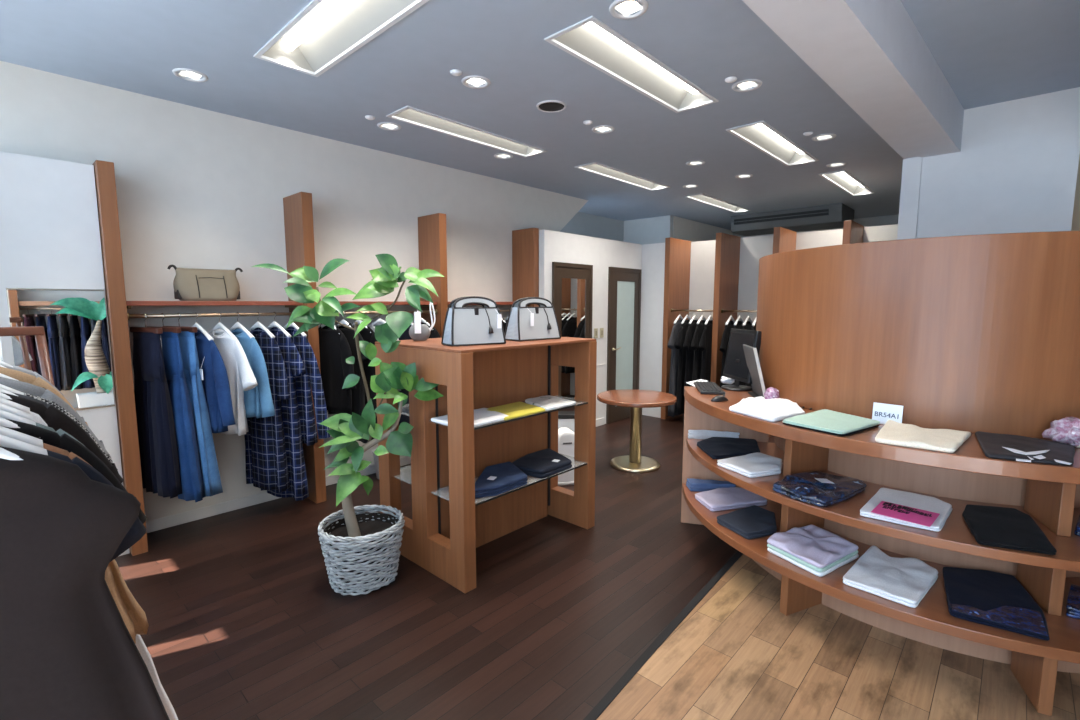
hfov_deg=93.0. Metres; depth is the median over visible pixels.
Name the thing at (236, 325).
hanger
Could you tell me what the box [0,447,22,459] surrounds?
hanger
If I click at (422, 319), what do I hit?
hanger
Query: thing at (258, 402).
blouse
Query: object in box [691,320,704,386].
shirt
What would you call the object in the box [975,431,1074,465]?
packed tee
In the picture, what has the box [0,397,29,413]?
hanger
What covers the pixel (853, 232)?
wooden post
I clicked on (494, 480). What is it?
jeans
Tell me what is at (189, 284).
shoulder bag
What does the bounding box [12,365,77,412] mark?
blouse
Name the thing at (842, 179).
strip light
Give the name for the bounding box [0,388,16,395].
hanger
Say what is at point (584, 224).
wall
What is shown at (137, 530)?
shirt
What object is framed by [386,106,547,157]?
strip light
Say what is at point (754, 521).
folded tee
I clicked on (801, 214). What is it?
outlet
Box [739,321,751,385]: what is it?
shirt
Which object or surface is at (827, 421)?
folded tee
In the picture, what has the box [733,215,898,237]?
wall
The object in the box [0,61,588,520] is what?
wall
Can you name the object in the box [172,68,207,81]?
recessed light
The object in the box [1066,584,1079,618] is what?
folded tee
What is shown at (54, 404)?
jacket
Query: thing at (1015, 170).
wall pier
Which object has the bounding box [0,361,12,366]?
hanger
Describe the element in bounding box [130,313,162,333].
hanger
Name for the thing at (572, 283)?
door
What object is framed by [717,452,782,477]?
folded tee
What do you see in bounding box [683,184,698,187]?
recessed light
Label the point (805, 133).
sensor
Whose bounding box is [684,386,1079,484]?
countertop
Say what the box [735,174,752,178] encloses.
recessed light
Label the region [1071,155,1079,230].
wall
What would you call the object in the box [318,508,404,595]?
basket
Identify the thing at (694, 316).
hanger
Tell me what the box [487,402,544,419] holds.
folded tee
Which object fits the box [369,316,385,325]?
hanger
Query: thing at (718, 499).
folded tee
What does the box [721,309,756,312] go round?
rail
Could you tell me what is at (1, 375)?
hanger
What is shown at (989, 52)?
ceiling
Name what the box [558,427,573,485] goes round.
air purifier
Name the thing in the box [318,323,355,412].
black shirt
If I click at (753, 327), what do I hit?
shirt
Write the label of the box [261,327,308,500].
dress
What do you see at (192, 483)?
dress
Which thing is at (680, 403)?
shirt
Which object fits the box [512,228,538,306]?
wooden post
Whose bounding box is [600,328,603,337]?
light switch
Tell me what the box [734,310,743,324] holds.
hanger
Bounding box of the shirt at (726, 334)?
[719,321,733,387]
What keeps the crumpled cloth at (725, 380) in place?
on the display counter at (970, 333)
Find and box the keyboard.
[693,381,724,394]
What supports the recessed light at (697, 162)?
in the ceiling
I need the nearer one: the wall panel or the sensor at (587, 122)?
the wall panel
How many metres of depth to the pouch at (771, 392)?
2.94 m
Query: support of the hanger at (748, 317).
hanging from the rail at (722, 310)
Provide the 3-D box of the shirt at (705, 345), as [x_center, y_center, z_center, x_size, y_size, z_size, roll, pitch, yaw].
[2.130,0.054,6.468,0.123,1.108,0.630,5,8,38]
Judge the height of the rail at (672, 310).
0.049 m
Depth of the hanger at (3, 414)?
0.87 m
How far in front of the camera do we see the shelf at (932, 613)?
2.21 m
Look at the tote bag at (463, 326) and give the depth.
2.91 m
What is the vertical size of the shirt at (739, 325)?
0.858 m
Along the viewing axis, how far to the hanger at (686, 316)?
6.57 m
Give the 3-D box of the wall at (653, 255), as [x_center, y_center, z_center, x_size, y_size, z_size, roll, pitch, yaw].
[1.550,-0.390,6.963,0.368,2.335,0.100,6,9,43]
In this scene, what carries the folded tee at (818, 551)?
on the display counter at (970, 333)
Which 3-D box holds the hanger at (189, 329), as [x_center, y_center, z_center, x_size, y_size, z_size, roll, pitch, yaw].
[-2.323,-0.242,3.294,0.340,0.122,0.032,3,7,27]
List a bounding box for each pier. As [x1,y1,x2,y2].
[897,157,921,239]
[906,87,1079,237]
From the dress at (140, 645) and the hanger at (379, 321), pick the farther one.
the hanger at (379, 321)
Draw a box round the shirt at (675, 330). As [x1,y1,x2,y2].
[667,319,682,416]
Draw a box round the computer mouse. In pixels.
[711,394,727,401]
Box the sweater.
[195,330,235,432]
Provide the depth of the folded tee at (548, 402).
3.33 m
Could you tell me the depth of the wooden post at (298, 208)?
3.88 m
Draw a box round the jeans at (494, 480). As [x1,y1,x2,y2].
[475,462,527,497]
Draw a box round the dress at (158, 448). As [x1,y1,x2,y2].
[133,332,181,498]
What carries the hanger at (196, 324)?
hanging from the rail at (266, 313)
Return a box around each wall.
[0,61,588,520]
[539,230,641,423]
[560,212,623,241]
[624,215,673,244]
[639,243,664,417]
[673,216,732,241]
[689,224,897,321]
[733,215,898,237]
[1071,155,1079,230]
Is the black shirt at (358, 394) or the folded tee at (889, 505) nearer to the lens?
the folded tee at (889, 505)
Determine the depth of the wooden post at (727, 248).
6.32 m
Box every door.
[552,262,592,410]
[606,267,641,423]
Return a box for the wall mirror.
[6,288,114,409]
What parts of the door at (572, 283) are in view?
glass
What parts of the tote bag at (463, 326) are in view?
handle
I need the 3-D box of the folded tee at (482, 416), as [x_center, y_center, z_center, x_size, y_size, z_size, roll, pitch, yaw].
[-0.376,0.326,2.924,0.297,0.023,0.409,6,9,43]
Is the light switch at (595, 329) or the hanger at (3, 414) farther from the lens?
the light switch at (595, 329)
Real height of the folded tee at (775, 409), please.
0.040 m
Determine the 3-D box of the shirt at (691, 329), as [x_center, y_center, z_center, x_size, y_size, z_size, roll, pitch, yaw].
[1.975,-0.037,6.603,0.127,0.958,0.629,5,8,38]
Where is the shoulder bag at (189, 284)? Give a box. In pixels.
[167,264,242,300]
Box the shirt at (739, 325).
[728,321,742,384]
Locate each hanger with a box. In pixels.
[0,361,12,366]
[0,373,18,380]
[0,384,23,394]
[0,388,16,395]
[0,392,10,398]
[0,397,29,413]
[0,403,32,420]
[0,410,35,425]
[0,417,19,427]
[0,426,42,447]
[0,434,47,454]
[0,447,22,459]
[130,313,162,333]
[147,313,180,332]
[162,313,196,332]
[192,313,213,340]
[208,312,235,338]
[229,312,254,337]
[248,312,274,337]
[267,312,290,336]
[283,312,306,336]
[336,311,350,326]
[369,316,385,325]
[413,311,429,325]
[681,309,690,323]
[689,315,698,323]
[696,314,705,323]
[725,312,734,324]
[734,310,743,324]
[743,310,752,325]
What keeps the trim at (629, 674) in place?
on the floor
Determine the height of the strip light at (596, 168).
0.148 m
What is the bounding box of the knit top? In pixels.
[35,422,82,444]
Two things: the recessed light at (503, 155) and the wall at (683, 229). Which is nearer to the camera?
the recessed light at (503, 155)
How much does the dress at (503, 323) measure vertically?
1.058 m
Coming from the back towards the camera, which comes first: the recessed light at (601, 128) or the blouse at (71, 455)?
the recessed light at (601, 128)
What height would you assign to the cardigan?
0.608 m
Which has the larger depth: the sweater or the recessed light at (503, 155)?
the recessed light at (503, 155)
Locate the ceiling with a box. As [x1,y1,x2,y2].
[0,0,1079,229]
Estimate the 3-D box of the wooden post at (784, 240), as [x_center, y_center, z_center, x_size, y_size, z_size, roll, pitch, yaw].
[2.834,-0.315,6.040,0.070,2.390,0.578,6,9,43]
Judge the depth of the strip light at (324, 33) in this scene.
2.63 m
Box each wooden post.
[92,160,147,555]
[283,192,326,503]
[418,213,447,337]
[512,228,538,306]
[661,237,690,418]
[710,232,740,386]
[769,227,796,436]
[842,220,863,244]
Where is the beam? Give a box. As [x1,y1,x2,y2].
[742,0,963,158]
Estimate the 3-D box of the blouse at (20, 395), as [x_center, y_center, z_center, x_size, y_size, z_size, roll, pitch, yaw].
[-1.238,0.367,1.044,0.125,0.658,0.599,6,9,43]
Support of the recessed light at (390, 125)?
in the ceiling
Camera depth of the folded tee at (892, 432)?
2.12 m
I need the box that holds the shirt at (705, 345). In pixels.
[699,320,712,381]
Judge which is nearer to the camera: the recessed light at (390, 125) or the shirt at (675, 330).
the recessed light at (390, 125)
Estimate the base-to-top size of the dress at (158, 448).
1.022 m
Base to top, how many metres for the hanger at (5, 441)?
0.166 m
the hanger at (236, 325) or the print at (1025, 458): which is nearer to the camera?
the print at (1025, 458)
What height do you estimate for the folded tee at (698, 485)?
0.060 m
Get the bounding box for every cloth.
[721,376,734,383]
[1042,416,1079,446]
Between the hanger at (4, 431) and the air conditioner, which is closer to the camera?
the hanger at (4, 431)
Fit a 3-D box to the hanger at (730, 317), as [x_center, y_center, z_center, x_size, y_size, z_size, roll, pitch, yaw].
[2.322,-0.519,6.224,0.034,0.182,0.310,5,8,38]
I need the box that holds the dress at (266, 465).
[244,328,289,491]
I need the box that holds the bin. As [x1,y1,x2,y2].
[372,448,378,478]
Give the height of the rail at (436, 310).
0.049 m
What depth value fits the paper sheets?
3.73 m
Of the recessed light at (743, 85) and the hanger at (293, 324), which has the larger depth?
the hanger at (293, 324)
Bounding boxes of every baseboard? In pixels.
[146,456,410,532]
[596,418,604,426]
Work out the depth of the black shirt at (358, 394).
4.05 m
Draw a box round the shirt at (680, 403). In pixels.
[675,320,689,413]
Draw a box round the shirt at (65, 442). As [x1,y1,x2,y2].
[3,418,146,523]
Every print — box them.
[1003,447,1048,454]
[1016,455,1071,464]
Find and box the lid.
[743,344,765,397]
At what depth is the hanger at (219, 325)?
3.44 m
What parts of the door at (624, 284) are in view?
glass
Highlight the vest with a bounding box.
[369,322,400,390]
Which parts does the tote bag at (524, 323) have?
handle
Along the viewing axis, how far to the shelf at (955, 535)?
2.25 m
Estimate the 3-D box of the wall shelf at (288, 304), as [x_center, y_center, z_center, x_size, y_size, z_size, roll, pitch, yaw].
[-2.235,-0.384,3.554,0.285,0.048,1.045,6,9,43]
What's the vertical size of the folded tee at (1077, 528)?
0.051 m
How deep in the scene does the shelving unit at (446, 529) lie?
3.20 m
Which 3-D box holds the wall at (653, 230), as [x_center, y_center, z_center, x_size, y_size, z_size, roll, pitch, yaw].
[1.712,-0.835,8.275,0.840,2.930,0.100,6,9,43]
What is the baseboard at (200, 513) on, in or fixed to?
attached to the wall at (197, 188)
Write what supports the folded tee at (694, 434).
on the display counter at (970, 333)
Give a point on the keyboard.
(703, 387)
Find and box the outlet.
[734,209,828,224]
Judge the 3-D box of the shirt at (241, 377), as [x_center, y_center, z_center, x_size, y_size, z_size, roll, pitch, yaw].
[-2.165,0.141,3.509,0.690,0.708,0.126,3,7,27]
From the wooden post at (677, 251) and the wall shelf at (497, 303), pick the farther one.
the wooden post at (677, 251)
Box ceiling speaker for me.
[536,100,566,112]
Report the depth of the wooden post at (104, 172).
3.03 m
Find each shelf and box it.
[126,301,302,308]
[317,301,436,306]
[448,302,529,305]
[683,483,1079,663]
[686,437,1079,571]
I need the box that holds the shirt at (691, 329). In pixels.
[683,320,697,395]
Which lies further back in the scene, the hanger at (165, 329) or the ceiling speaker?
the ceiling speaker
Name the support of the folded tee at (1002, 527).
on the display counter at (970, 333)
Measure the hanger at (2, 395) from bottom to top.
0.166 m
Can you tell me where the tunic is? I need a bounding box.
[105,559,148,642]
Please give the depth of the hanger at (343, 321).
4.08 m
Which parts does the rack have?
leg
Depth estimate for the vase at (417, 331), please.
3.20 m
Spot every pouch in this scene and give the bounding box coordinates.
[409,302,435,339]
[764,387,779,398]
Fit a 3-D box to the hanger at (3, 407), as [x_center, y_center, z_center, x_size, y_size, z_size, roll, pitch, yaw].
[-1.051,0.049,0.834,0.034,0.166,0.310,6,9,44]
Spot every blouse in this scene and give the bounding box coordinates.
[0,367,88,426]
[1,392,122,482]
[2,365,84,420]
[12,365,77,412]
[12,392,111,463]
[43,443,89,464]
[231,328,274,417]
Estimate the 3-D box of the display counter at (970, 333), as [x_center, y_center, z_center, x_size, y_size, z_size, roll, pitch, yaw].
[1.908,0.351,2.533,2.754,1.842,1.354,6,9,43]
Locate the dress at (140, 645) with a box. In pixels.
[30,411,177,719]
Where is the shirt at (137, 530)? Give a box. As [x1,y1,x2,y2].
[47,450,145,562]
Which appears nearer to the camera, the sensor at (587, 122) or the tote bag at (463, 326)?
the tote bag at (463, 326)
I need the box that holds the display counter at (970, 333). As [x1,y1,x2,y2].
[681,231,1079,715]
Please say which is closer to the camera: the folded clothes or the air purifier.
the folded clothes
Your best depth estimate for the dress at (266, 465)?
3.65 m
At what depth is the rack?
2.09 m
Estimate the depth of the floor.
2.41 m
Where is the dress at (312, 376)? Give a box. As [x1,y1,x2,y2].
[284,327,329,445]
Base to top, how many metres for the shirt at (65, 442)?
0.808 m
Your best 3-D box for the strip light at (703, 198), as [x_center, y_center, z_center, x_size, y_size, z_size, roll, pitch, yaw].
[2.424,-2.171,6.888,0.244,0.148,1.554,6,9,43]
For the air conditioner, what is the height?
0.250 m
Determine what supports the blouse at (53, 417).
hanging from the hanger at (2, 395)
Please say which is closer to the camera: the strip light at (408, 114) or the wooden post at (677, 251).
the strip light at (408, 114)
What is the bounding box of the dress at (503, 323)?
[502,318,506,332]
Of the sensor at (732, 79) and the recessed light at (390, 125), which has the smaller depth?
the sensor at (732, 79)
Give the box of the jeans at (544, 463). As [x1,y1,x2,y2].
[512,448,571,478]
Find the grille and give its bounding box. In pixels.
[539,102,563,111]
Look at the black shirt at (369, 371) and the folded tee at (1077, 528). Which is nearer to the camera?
the folded tee at (1077, 528)
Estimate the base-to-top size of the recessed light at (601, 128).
0.052 m
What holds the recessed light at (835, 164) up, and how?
in the ceiling
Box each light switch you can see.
[594,328,597,337]
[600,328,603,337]
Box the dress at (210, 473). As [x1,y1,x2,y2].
[179,331,222,496]
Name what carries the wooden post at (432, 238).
on the floor
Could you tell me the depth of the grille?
3.47 m
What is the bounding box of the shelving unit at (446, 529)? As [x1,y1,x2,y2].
[375,337,596,592]
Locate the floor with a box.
[115,413,1079,719]
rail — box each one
[127,312,291,319]
[338,309,437,314]
[671,309,712,311]
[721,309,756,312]
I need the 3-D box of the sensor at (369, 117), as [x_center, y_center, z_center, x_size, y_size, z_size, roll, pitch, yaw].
[-1.223,-1.739,3.684,0.070,0.018,0.070,6,9,43]
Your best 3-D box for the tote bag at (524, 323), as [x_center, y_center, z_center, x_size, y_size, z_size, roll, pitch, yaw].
[-0.045,-0.274,3.355,0.370,0.276,0.167,-6,9,-43]
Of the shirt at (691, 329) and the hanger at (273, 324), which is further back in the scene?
the shirt at (691, 329)
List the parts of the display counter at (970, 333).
panel, panel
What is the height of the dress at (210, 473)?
1.052 m
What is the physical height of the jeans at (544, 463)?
0.062 m
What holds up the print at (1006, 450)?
on the packed tee at (993, 445)
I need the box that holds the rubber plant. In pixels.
[252,254,443,595]
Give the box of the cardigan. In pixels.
[0,377,108,453]
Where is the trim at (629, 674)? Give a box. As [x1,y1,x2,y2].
[583,551,742,719]
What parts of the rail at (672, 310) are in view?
rod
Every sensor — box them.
[365,115,374,119]
[450,69,461,75]
[583,120,592,124]
[725,76,736,82]
[803,132,812,135]
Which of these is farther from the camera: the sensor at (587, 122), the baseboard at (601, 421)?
the baseboard at (601, 421)
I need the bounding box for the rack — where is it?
[0,326,54,385]
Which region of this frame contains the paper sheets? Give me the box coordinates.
[686,379,707,386]
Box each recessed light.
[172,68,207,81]
[377,122,400,130]
[462,76,490,88]
[494,153,512,158]
[592,125,614,133]
[609,0,647,19]
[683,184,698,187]
[686,160,704,165]
[732,79,761,91]
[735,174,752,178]
[812,134,835,140]
[826,162,846,166]
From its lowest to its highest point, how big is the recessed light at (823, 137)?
0.052 m
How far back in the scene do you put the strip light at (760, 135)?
4.44 m
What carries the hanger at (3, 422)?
hanging from the rack
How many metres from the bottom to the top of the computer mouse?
0.037 m
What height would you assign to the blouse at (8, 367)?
0.658 m
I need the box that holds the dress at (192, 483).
[160,332,205,502]
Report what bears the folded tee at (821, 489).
on the display counter at (970, 333)
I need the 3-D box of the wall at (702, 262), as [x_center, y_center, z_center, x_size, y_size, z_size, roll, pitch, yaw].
[3.831,-0.259,5.580,5.000,2.380,0.100,6,9,43]
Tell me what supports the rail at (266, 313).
attached to the wooden post at (104, 172)
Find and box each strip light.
[253,0,428,76]
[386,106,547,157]
[544,16,718,112]
[575,162,669,190]
[684,193,750,212]
[726,120,818,165]
[819,170,874,195]
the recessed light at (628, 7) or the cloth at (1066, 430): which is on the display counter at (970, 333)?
the cloth at (1066, 430)
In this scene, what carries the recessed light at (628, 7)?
in the ceiling
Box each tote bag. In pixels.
[441,296,505,345]
[505,297,560,340]
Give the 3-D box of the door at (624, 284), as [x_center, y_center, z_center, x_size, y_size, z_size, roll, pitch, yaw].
[1.122,-0.198,6.753,0.097,2.000,0.720,6,9,43]
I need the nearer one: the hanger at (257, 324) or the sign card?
the sign card
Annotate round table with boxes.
[597,389,676,472]
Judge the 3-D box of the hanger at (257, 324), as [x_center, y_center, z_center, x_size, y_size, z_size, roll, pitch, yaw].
[-2.002,-0.250,3.639,0.310,0.182,0.034,3,7,27]
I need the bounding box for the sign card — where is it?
[872,402,903,423]
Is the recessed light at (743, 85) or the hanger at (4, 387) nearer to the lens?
the hanger at (4, 387)
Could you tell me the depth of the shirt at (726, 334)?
6.12 m
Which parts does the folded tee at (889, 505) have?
pink panel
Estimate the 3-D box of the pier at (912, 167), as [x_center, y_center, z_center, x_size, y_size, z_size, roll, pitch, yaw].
[2.783,-0.191,3.951,0.115,2.605,0.170,6,9,43]
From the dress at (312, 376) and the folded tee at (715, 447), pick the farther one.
the dress at (312, 376)
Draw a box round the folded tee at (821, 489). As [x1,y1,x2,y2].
[772,471,866,507]
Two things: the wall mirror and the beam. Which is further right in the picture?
the beam
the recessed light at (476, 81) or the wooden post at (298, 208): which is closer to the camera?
the recessed light at (476, 81)
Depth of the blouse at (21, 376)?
1.49 m
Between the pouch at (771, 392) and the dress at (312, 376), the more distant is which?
the dress at (312, 376)
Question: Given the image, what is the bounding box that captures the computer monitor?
[721,328,761,390]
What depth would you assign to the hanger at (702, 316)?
6.43 m
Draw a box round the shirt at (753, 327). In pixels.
[746,323,755,386]
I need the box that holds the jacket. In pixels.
[24,393,117,469]
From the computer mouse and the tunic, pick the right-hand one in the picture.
the computer mouse
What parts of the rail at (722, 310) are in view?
rod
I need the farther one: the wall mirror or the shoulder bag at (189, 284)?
the shoulder bag at (189, 284)
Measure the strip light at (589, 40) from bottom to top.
0.148 m
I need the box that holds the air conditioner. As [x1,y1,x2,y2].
[731,203,854,235]
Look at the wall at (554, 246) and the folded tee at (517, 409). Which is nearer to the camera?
the folded tee at (517, 409)
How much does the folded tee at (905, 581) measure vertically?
0.038 m
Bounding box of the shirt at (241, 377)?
[209,329,257,435]
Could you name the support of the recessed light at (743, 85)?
in the ceiling
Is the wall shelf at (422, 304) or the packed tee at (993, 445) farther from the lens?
the wall shelf at (422, 304)
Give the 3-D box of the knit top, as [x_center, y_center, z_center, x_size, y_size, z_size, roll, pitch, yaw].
[-0.988,0.368,0.810,0.130,0.608,0.538,6,9,42]
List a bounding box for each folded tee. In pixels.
[431,408,507,426]
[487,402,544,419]
[525,395,575,410]
[686,478,735,491]
[688,430,739,438]
[695,487,766,510]
[697,437,759,458]
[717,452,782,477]
[717,505,776,538]
[729,396,804,421]
[767,525,858,576]
[772,471,866,507]
[782,409,879,435]
[843,545,937,607]
[860,488,951,531]
[875,420,970,452]
[962,504,1056,554]
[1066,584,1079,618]
[1074,514,1079,535]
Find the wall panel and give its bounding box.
[0,151,129,555]
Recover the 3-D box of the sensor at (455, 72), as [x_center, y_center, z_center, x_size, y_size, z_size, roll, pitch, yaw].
[-0.487,-1.659,2.967,0.070,0.018,0.070,6,9,43]
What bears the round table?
on the floor
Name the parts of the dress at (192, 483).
leg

